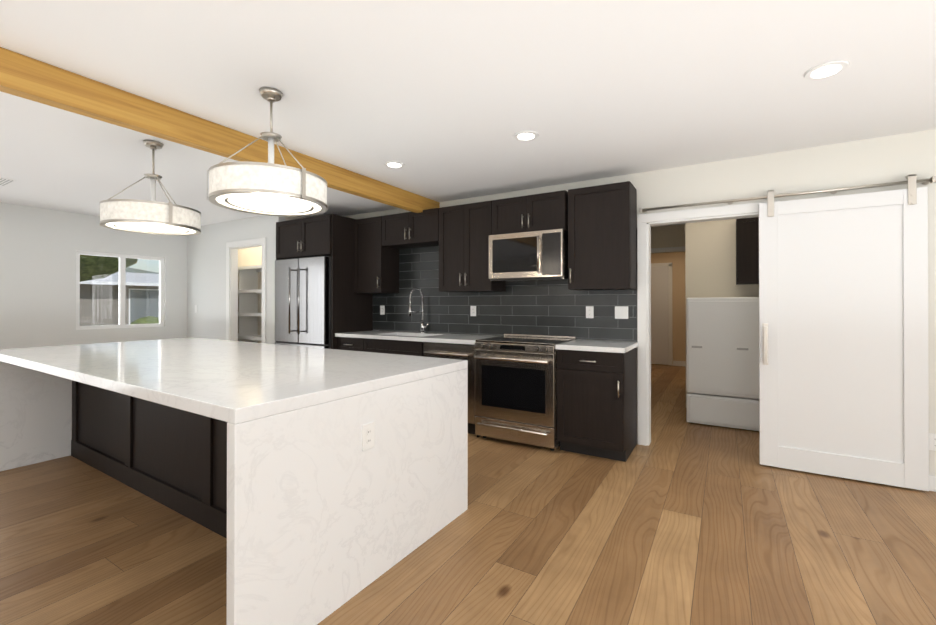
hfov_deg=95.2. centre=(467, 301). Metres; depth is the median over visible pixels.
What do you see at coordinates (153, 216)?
pendant light
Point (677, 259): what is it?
wall
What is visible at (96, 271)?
tree
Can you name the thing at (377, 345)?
base cabinet
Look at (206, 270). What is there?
wall
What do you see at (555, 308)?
tile backsplash
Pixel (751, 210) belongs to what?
door frame
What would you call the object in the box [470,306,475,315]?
outlet
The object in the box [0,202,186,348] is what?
wall
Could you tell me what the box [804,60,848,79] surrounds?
recessed light
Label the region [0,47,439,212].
ceiling beam
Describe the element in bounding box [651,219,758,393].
wall
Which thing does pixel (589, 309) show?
outlet
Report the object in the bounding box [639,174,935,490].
barn door
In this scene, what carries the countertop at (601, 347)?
on the base cabinet at (596, 398)
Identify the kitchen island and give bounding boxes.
[0,337,467,624]
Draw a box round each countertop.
[336,330,497,344]
[556,339,637,353]
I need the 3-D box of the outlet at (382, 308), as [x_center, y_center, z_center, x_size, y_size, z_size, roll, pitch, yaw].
[-1.082,0.106,5.405,0.072,0.114,0.008,0,0,31]
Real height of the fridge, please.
1.815 m
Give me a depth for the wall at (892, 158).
3.25 m
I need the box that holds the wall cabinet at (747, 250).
[736,217,758,284]
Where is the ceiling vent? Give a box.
[0,177,15,185]
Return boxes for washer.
[686,297,758,430]
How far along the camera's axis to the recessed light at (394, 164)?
3.59 m
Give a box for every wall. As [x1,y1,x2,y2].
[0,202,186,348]
[187,215,302,343]
[344,129,935,475]
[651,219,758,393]
[651,252,685,364]
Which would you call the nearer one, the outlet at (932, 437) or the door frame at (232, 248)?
the outlet at (932, 437)
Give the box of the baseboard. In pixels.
[929,475,935,491]
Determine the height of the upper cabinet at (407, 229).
0.355 m
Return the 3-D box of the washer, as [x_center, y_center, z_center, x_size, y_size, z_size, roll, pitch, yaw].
[2.829,0.620,4.610,0.800,1.325,0.762,0,0,31]
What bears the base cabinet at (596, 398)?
on the floor
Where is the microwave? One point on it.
(536, 256)
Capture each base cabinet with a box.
[336,338,367,351]
[368,338,455,355]
[557,346,637,461]
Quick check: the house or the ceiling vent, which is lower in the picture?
the house
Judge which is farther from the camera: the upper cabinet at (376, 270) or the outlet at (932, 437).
the upper cabinet at (376, 270)
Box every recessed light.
[384,161,404,167]
[513,130,538,140]
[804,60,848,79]
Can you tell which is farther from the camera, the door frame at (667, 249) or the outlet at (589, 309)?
the door frame at (667, 249)
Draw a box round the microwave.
[489,229,567,281]
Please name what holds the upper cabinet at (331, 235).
attached to the wall at (206, 270)
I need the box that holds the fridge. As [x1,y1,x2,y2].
[275,256,330,348]
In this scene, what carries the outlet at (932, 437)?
attached to the wall at (892, 158)
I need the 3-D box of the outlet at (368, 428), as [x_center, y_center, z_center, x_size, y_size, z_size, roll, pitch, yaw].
[-0.444,0.601,1.912,0.009,0.114,0.072,0,0,32]
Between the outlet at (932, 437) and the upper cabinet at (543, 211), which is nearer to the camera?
the outlet at (932, 437)
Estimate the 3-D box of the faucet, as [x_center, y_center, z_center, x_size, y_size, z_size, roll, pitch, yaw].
[-0.564,0.165,4.900,0.120,0.400,0.284,0,0,31]
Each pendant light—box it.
[99,140,200,235]
[207,87,326,216]
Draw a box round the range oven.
[473,334,576,450]
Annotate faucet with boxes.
[408,298,427,333]
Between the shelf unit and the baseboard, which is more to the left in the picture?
the shelf unit
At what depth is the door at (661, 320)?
8.79 m
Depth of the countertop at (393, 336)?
4.56 m
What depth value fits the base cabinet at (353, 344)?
4.86 m
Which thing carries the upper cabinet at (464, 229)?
attached to the wall at (892, 158)
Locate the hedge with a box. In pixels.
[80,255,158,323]
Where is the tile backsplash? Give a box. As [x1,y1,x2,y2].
[373,246,636,341]
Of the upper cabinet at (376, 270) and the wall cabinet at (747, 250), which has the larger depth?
the upper cabinet at (376, 270)
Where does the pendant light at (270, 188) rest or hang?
hanging from the ceiling
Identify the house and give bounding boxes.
[80,272,158,325]
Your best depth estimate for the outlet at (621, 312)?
3.91 m
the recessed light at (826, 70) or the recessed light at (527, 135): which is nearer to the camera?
the recessed light at (826, 70)
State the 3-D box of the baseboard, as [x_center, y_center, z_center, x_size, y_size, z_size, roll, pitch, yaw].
[3.828,1.221,2.456,3.275,0.105,0.017,0,0,31]
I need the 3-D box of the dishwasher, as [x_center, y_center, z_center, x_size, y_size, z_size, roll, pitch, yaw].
[-0.055,0.845,4.412,0.606,0.872,0.651,0,0,31]
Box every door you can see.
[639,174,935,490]
[651,262,685,365]
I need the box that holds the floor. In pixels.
[0,364,935,624]
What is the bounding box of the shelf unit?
[238,265,261,342]
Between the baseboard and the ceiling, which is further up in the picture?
the ceiling
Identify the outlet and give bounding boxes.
[362,422,374,450]
[380,306,384,314]
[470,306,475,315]
[586,306,593,317]
[615,306,627,318]
[929,433,935,450]
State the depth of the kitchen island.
2.10 m
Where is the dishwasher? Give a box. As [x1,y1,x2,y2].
[423,342,476,434]
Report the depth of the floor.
2.21 m
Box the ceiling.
[0,0,935,226]
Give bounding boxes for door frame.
[226,237,265,342]
[637,200,779,445]
[651,246,684,252]
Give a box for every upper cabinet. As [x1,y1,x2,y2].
[276,214,355,261]
[354,216,398,292]
[378,208,437,248]
[438,201,505,291]
[490,190,565,234]
[566,181,636,289]
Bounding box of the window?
[76,250,163,329]
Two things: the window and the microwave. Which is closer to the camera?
the microwave
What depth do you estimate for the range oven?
3.76 m

